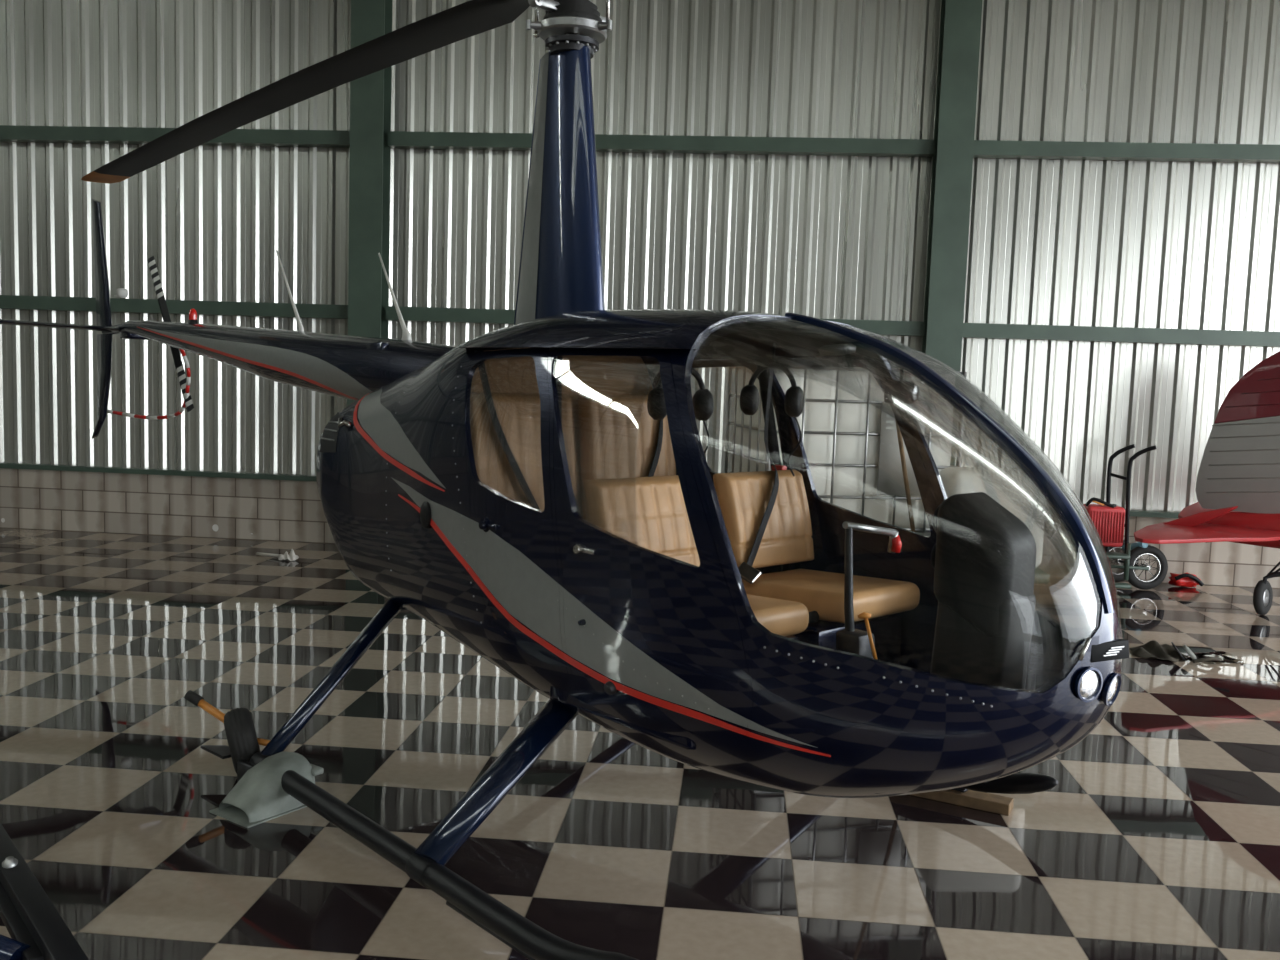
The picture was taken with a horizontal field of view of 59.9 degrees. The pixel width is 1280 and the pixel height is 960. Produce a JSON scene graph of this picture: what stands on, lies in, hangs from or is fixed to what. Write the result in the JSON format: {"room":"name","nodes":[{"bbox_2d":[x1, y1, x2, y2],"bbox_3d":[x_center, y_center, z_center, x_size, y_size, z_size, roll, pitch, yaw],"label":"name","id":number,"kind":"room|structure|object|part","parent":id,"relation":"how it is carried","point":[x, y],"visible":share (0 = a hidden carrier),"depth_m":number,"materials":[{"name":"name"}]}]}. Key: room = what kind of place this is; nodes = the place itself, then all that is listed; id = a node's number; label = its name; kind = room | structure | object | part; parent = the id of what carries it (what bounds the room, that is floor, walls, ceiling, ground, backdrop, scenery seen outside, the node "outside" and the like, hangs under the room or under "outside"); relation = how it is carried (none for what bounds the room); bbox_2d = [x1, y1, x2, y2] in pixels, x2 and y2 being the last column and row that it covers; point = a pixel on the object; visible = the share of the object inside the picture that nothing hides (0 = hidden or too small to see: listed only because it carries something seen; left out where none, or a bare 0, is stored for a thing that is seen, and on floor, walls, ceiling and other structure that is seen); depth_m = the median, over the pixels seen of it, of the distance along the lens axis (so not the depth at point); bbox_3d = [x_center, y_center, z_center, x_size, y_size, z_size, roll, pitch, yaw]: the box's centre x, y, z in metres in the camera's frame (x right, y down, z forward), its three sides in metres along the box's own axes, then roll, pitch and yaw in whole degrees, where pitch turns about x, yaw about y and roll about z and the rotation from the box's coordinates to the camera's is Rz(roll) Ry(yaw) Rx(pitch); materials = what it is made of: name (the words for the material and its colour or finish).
{"room":"aircraft hangar","nodes":[
{"label":"aircraft hangar","id":0,"kind":"room"},
{"bbox_2d":[0,528,1279,959],"bbox_3d":[-16.386,1.053,1.753,51.500,0.120,20.670,2,5,5],"label":"floor","id":1,"kind":"structure","parent":0,"point":[1157,837],"depth_m":4.37,"materials":[{"name":"tile"}]},
{"bbox_2d":[0,823,88,959],"bbox_3d":[-1.880,1.265,3.136,0.370,0.177,1.369,-3,7,-41],"label":"frame","id":2,"kind":"object","parent":1,"relation":"on","point":[36,929],"visible":1,"depth_m":3.13,"materials":[{"name":"black paint"}]},
{"bbox_2d":[209,751,323,827],"bbox_3d":[-1.432,1.168,4.291,0.236,0.187,0.365,6,6,35],"label":"cover","id":3,"kind":"object","parent":1,"relation":"on","point":[259,797],"visible":0.86,"depth_m":4.21,"materials":[{"name":"grey metal"}]},
{"bbox_2d":[256,549,298,560],"bbox_3d":[-3.222,0.642,9.799,0.466,0.096,0.138,4,6,20],"label":"crumpled paper","id":4,"kind":"object","parent":1,"relation":"on","point":[291,556],"visible":1,"depth_m":9.73,"materials":[{"name":"white paper"}]},
{"bbox_2d":[0,0,1128,959],"bbox_3d":[-0.707,-0.518,5.067,2.249,3.350,11.188,-3,7,-43],"label":"helicopter","id":5,"kind":"object","parent":1,"relation":"on","point":[515,490],"visible":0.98,"depth_m":3.71,"materials":[{"name":"blue paint"}]},
{"bbox_3d":[-3.802,-1.493,8.784,0.031,0.578,0.430,-3,7,-43],"label":"tail rotor blade","id":6,"kind":"part","parent":5,"relation":"part of","materials":[{"name":"white paint"}]},
{"bbox_3d":[-3.520,-0.816,8.518,0.031,0.578,0.430,-3,7,-43],"label":"tail rotor blade","id":7,"kind":"part","parent":5,"relation":"part of","materials":[{"name":"white paint"}]},
{"bbox_2d":[184,690,269,782],"bbox_3d":[-1.644,1.059,4.583,0.503,0.337,0.222,6,6,35],"label":"wheel","id":8,"kind":"object","parent":5,"relation":"attached to","point":[243,742],"visible":0.8,"depth_m":4.48,"materials":[{"name":"black rubber"}]},
{"bbox_3d":[-1.668,0.993,4.580,0.395,0.162,0.049,4,6,19],"label":"handle","id":9,"kind":"part","parent":8,"relation":"part of","materials":[{"name":"orange paint"}]},
{"bbox_3d":[-2.044,-2.124,6.246,4.560,0.361,0.262,7,7,43],"label":"rotor blade","id":10,"kind":"part","parent":5,"relation":"part of","materials":[{"name":"black paint"}]},
{"bbox_3d":[-1.295,0.827,4.768,0.094,0.579,0.858,5,6,27],"label":"cross leg","id":11,"kind":"part","parent":5,"relation":"part of","materials":[{"name":"blue metal"}]},
{"bbox_3d":[-0.544,0.165,3.983,0.034,0.051,0.101,-3,7,-43],"label":"door handle","id":12,"kind":"part","parent":5,"relation":"part of","materials":[{"name":"blue paint"}]},
{"bbox_3d":[-0.443,0.993,3.862,0.155,0.486,0.829,6,6,34],"label":"cross leg","id":13,"kind":"part","parent":5,"relation":"part of","materials":[{"name":"blue metal"}]},
{"bbox_3d":[-0.449,0.090,3.969,0.125,1.125,0.710,-2,7,-38],"label":"door","id":14,"kind":"part","parent":5,"relation":"part of","materials":[{"name":"blue paint"}]},
{"bbox_3d":[-0.439,-1.205,4.741,0.138,1.145,0.243,-3,7,-43],"label":"fairing panel","id":15,"kind":"part","parent":5,"relation":"part of","materials":[{"name":"silver metal"}]},
{"bbox_3d":[-0.188,0.463,3.610,0.026,0.021,0.020,-3,7,-43],"label":"drain knob","id":16,"kind":"part","parent":5,"relation":"part of","materials":[{"name":"blue paint"}]},
{"bbox_3d":[-0.180,0.227,3.595,0.034,0.051,0.101,-3,7,-43],"label":"door handle","id":17,"kind":"part","parent":5,"relation":"part of","materials":[{"name":"metal"}]},
{"bbox_3d":[-0.095,0.667,3.565,0.034,0.046,0.044,-3,7,-43],"label":"drain knob","id":18,"kind":"part","parent":5,"relation":"part of","materials":[{"name":"metal"}]},
{"bbox_3d":[0.007,0.170,3.489,0.134,1.169,0.982,-3,7,-43],"label":"door","id":19,"kind":"part","parent":5,"relation":"part of","materials":[{"name":"blue paint"}]},
{"bbox_3d":[-0.048,-0.015,4.813,0.520,0.700,0.142,-3,7,-43],"label":"seat","id":20,"kind":"part","parent":5,"relation":"part of","materials":[{"name":"beige leather"}]},
{"bbox_3d":[0.012,0.175,3.859,0.465,0.360,0.166,-3,7,-43],"label":"seat","id":21,"kind":"part","parent":5,"relation":"part of","materials":[{"name":"beige leather"}]},
{"bbox_2d":[647,368,713,453],"bbox_3d":[0.140,-0.233,3.879,0.226,0.482,0.090,0,6,-22],"label":"headset","id":22,"kind":"object","parent":5,"relation":"hanging from","point":[703,403],"visible":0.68,"depth_m":3.87,"materials":[{"name":"black plastic"}]},
{"bbox_2d":[647,388,666,419],"bbox_3d":[0.062,-0.264,3.844,0.056,0.112,0.090,0,6,-22],"label":"ear cup","id":23,"kind":"object","parent":22,"relation":"on","point":[656,406],"depth_m":3.81,"materials":[{"name":"black plastic"}]},
{"bbox_2d":[692,389,713,420],"bbox_3d":[0.220,-0.265,3.907,0.056,0.112,0.090,0,6,-22],"label":"ear cup","id":24,"kind":"object","parent":22,"relation":"on","point":[703,403],"depth_m":3.88,"materials":[{"name":"black plastic"}]},
{"bbox_3d":[0.331,0.574,4.013,1.120,0.420,0.710,-3,7,-43],"label":"seat","id":25,"kind":"part","parent":5,"relation":"part of","materials":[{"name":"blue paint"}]},
{"bbox_3d":[0.403,0.046,4.761,0.710,1.125,0.125,7,7,42],"label":"door","id":26,"kind":"part","parent":5,"relation":"part of","materials":[{"name":"paint"}]},
{"bbox_3d":[0.484,0.150,4.298,0.465,0.360,0.166,-3,7,-43],"label":"seat","id":27,"kind":"part","parent":5,"relation":"part of","materials":[{"name":"beige leather"}]},
{"bbox_3d":[0.541,-0.050,4.583,0.165,0.897,0.075,6,7,37],"label":"door post","id":28,"kind":"part","parent":5,"relation":"part of","materials":[{"name":"blue metal"}]},
{"bbox_2d":[740,366,803,476],"bbox_3d":[0.483,-0.258,4.054,0.235,0.482,0.090,4,6,24],"label":"headset","id":29,"kind":"object","parent":5,"relation":"hanging from","point":[749,395],"visible":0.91,"depth_m":4.03,"materials":[{"name":"black plastic"}]},
{"bbox_2d":[740,385,758,414],"bbox_3d":[0.403,-0.295,4.088,0.056,0.112,0.090,4,6,24],"label":"ear cup","id":30,"kind":"object","parent":29,"relation":"on","point":[749,395],"depth_m":4.06,"materials":[{"name":"black plastic"}]},
{"bbox_2d":[784,386,803,416],"bbox_3d":[0.558,-0.283,4.019,0.056,0.112,0.090,4,6,24],"label":"ear cup","id":31,"kind":"object","parent":29,"relation":"on","point":[794,396],"depth_m":3.99,"materials":[{"name":"black plastic"}]},
{"bbox_2d":[747,594,808,635],"bbox_3d":[0.199,0.447,3.674,0.465,0.131,0.580,-3,7,-43],"label":"seat cushion","id":32,"kind":"object","parent":5,"relation":"on","point":[781,617],"depth_m":3.55,"materials":[{"name":"beige leather"}]},
{"bbox_3d":[0.442,0.535,4.001,0.038,0.212,0.482,-3,7,-43],"label":"collective lever","id":33,"kind":"part","parent":5,"relation":"part of","materials":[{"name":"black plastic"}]},
{"bbox_2d":[741,569,919,623],"bbox_3d":[0.671,0.422,4.113,0.465,0.131,0.580,-3,7,-43],"label":"seat cushion","id":34,"kind":"object","parent":5,"relation":"on","point":[822,592],"depth_m":3.96,"materials":[{"name":"beige leather"}]},
{"bbox_3d":[0.853,0.126,4.275,0.133,1.169,0.982,-3,7,-43],"label":"door","id":35,"kind":"part","parent":5,"relation":"part of","materials":[{"name":"blue paint"}]},
{"bbox_3d":[0.728,0.513,3.538,0.044,0.178,0.083,-3,7,-43],"label":"mixture knob","id":36,"kind":"part","parent":5,"relation":"part of","materials":[{"name":"orange paint"}]},
{"bbox_3d":[1.015,0.247,3.258,0.241,0.408,0.240,-3,7,-43],"label":"instrument panel","id":37,"kind":"part","parent":5,"relation":"part of","materials":[{"name":"black plastic"}]},
{"bbox_2d":[1075,667,1102,701],"bbox_3d":[1.185,0.541,2.941,0.094,0.094,0.024,-1,6,-28],"label":"landing light","id":38,"kind":"object","parent":5,"relation":"attached to","point":[1088,680],"depth_m":2.93,"materials":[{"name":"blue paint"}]},
{"bbox_2d":[1091,639,1128,662],"bbox_3d":[1.251,0.459,2.985,0.147,0.053,0.040,-1,6,-27],"label":"vent","id":39,"kind":"object","parent":5,"relation":"attached to","point":[1102,650],"depth_m":2.97,"materials":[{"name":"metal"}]},
{"bbox_2d":[1102,673,1121,706],"bbox_3d":[1.275,0.567,3.011,0.034,0.093,0.093,7,7,43],"label":"landing light","id":40,"kind":"object","parent":5,"relation":"attached to","point":[1111,682],"depth_m":2.99,"materials":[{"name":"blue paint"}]},
{"bbox_2d":[909,789,1013,815],"bbox_3d":[1.206,1.296,4.643,0.670,0.046,0.090,5,6,29],"label":"wooden board","id":41,"kind":"object","parent":1,"relation":"on","point":[998,804],"visible":0.48,"depth_m":4.52,"materials":[{"name":"brown wood"}]},
{"bbox_2d":[1104,444,1167,589],"bbox_3d":[4.222,0.308,9.744,0.823,1.276,0.680,2,5,5],"label":"hand truck","id":42,"kind":"object","parent":1,"relation":"on","point":[1132,551],"visible":0.84,"depth_m":9.66,"materials":[{"name":"black paint"}]},
{"bbox_2d":[1083,497,1124,546],"bbox_3d":[3.958,0.351,9.525,0.322,0.414,0.249,2,5,5],"label":"canister","id":43,"kind":"object","parent":42,"relation":"on","point":[1108,519],"visible":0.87,"depth_m":9.41,"materials":[{"name":"paint"}]},
{"bbox_3d":[3.925,0.192,9.438,0.257,0.082,0.089,2,5,5],"label":"spout","id":44,"kind":"part","parent":43,"relation":"part of","materials":[{"name":"black plastic"}]},
{"bbox_3d":[4.089,0.735,9.579,0.622,0.390,0.253,2,5,5],"label":"load plate","id":45,"kind":"part","parent":42,"relation":"part of","materials":[{"name":"green metal"}]},
{"bbox_3d":[4.199,0.275,9.558,0.084,1.178,0.390,-3,7,-43],"label":"frame","id":46,"kind":"part","parent":42,"relation":"part of","materials":[{"name":"black paint"}]},
{"bbox_2d":[1129,640,1187,661],"bbox_3d":[3.400,1.102,7.271,0.354,0.088,0.352,2,5,5],"label":"crumpled cloth","id":47,"kind":"object","parent":1,"relation":"on","point":[1152,648],"visible":0.97,"depth_m":7.23,"materials":[{"name":"grey fabric"}]},
{"bbox_2d":[1171,642,1184,660],"bbox_3d":[3.475,1.107,7.169,0.078,0.097,0.100,4,6,19],"label":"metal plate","id":48,"kind":"object","parent":1,"relation":"on","point":[1174,646],"visible":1,"depth_m":7.13,"materials":[{"name":"black metal"}]},
{"bbox_2d":[1168,572,1203,586],"bbox_3d":[4.855,0.885,9.893,0.285,0.133,0.184,2,5,5],"label":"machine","id":49,"kind":"object","parent":1,"relation":"on","point":[1185,579],"visible":1,"depth_m":9.84,"materials":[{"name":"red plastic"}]},
{"bbox_2d":[1183,645,1196,658],"bbox_3d":[3.547,1.115,7.164,0.079,0.085,0.095,4,6,19],"label":"plate","id":50,"kind":"object","parent":1,"relation":"on","point":[1187,649],"visible":0.93,"depth_m":7.12,"materials":[{"name":"grey metal"}]},
{"bbox_2d":[1134,351,1279,614],"bbox_3d":[5.997,0.157,7.381,4.720,2.130,2.486,6,7,40],"label":"aeroplane","id":51,"kind":"object","parent":1,"relation":"on","point":[1237,490],"visible":1,"depth_m":8.70,"materials":[{"name":"red paint"}]},
{"bbox_2d":[1192,657,1221,662],"bbox_3d":[3.613,1.144,7.060,0.211,0.046,0.081,1,5,-14],"label":"strap","id":52,"kind":"object","parent":1,"relation":"on","point":[1205,658],"visible":1,"depth_m":7.03,"materials":[{"name":"grey fabric"}]},
{"bbox_2d":[1187,651,1243,663],"bbox_3d":[3.730,1.139,7.218,0.343,0.045,0.275,2,5,5],"label":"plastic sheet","id":53,"kind":"object","parent":1,"relation":"on","point":[1220,653],"visible":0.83,"depth_m":7.23,"materials":[{"name":"black plastic"}]},
{"bbox_3d":[1.329,0.757,7.077,2.050,0.680,1.500,2,5,5],"label":"platform","id":54,"kind":"object","parent":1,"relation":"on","visible":0},
{"bbox_2d":[724,367,966,536],"bbox_3d":[1.278,-0.191,7.199,1.236,1.180,1.077,1,5,-9],"label":"container","id":55,"kind":"object","parent":54,"relation":"on","point":[851,445],"visible":0.43,"depth_m":6.71,"materials":[{"name":"white translucent plastic"},{"name":"aluminium"}]},
{"bbox_3d":[1.580,-0.185,6.707,0.280,0.560,0.008,1,5,-9],"label":"label plate","id":56,"kind":"part","parent":55,"relation":"part of","materials":[{"name":"silver metal"}]},
{"bbox_2d":[895,419,915,531],"bbox_3d":[1.542,-0.107,6.498,0.249,1.165,0.026,3,5,15],"label":"wooden stick","id":57,"kind":"object","parent":54,"relation":"on","point":[900,440],"visible":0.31,"depth_m":6.49,"materials":[{"name":"brown wood"}]},
{"bbox_2d":[939,467,987,497],"bbox_3d":[2.018,0.203,6.416,0.560,0.590,0.340,2,5,0],"label":"tank","id":58,"kind":"object","parent":54,"relation":"on","point":[956,480],"visible":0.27,"depth_m":6.25,"materials":[{"name":"paint"}]},
{"bbox_2d":[0,468,1279,588],"bbox_3d":[-15.475,-0.212,11.875,51.500,0.600,0.200,2,5,5],"label":"wall","id":59,"kind":"structure","parent":0,"point":[101,502],"depth_m":10.82,"materials":[{"name":"concrete"}]},
{"bbox_2d":[347,0,392,405],"bbox_3d":[-2.509,-2.443,10.301,0.370,6.200,0.270,2,5,5],"label":"support column","id":60,"kind":"structure","parent":59,"relation":"attached to","point":[370,95],"depth_m":10.19,"materials":[{"name":"green metal"}]},
{"bbox_2d":[0,463,1179,517],"bbox_3d":[-15.471,-0.526,11.774,51.500,0.045,0.125,2,5,5],"label":"trim","id":61,"kind":"structure","parent":59,"relation":"attached to","point":[1160,514],"depth_m":10.78,"materials":[{"name":"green metal"}]},
{"bbox_2d":[0,0,1279,511],"bbox_3d":[-15.374,-3.294,11.557,51.481,5.600,0.026,2,5,5],"label":"cladding","id":62,"kind":"object","parent":59,"relation":"attached to","point":[1062,242],"visible":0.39,"depth_m":10.20,"materials":[{"name":"silver metal"}]},
{"bbox_2d":[0,295,347,318],"bbox_3d":[-5.168,-1.686,10.695,4.990,0.126,0.130,2,5,5],"label":"trim","id":63,"kind":"structure","parent":62,"relation":"attached to","point":[328,311],"depth_m":10.56,"materials":[{"name":"green metal"}]},
{"bbox_2d":[0,125,349,146],"bbox_3d":[-5.115,-3.276,10.548,4.990,0.127,0.130,2,5,5],"label":"trim","id":64,"kind":"structure","parent":62,"relation":"attached to","point":[8,133],"depth_m":10.45,"materials":[{"name":"green metal"}]},
{"bbox_2d":[385,306,924,335],"bbox_3d":[0.093,-1.468,10.249,4.960,0.126,0.130,2,5,5],"label":"trim","id":65,"kind":"structure","parent":62,"relation":"attached to","point":[428,314],"depth_m":10.31,"materials":[{"name":"green metal"}]},
{"bbox_2d":[388,131,934,156],"bbox_3d":[0.147,-3.057,10.102,4.960,0.127,0.130,2,5,5],"label":"beam","id":66,"kind":"structure","parent":62,"relation":"attached to","point":[396,139],"depth_m":10.02,"materials":[{"name":"green metal"}]},
{"bbox_2d":[922,0,982,465],"bbox_3d":[2.738,-2.225,9.856,0.370,6.200,0.270,2,5,5],"label":"support column","id":67,"kind":"structure","parent":59,"relation":"attached to","point":[960,20],"depth_m":9.72,"materials":[{"name":"green metal"}]},
{"bbox_2d":[962,323,1279,346],"bbox_3d":[5.370,-1.248,9.801,5.020,0.126,0.130,2,5,5],"label":"trim","id":68,"kind":"structure","parent":59,"relation":"attached to","point":[970,330],"depth_m":9.83,"materials":[{"name":"green metal"}]},
{"bbox_2d":[973,140,1279,162],"bbox_3d":[5.423,-2.838,9.655,5.020,0.127,0.130,2,5,5],"label":"trim","id":69,"kind":"structure","parent":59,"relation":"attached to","point":[1263,153],"depth_m":9.70,"materials":[{"name":"green metal"}]}
]}

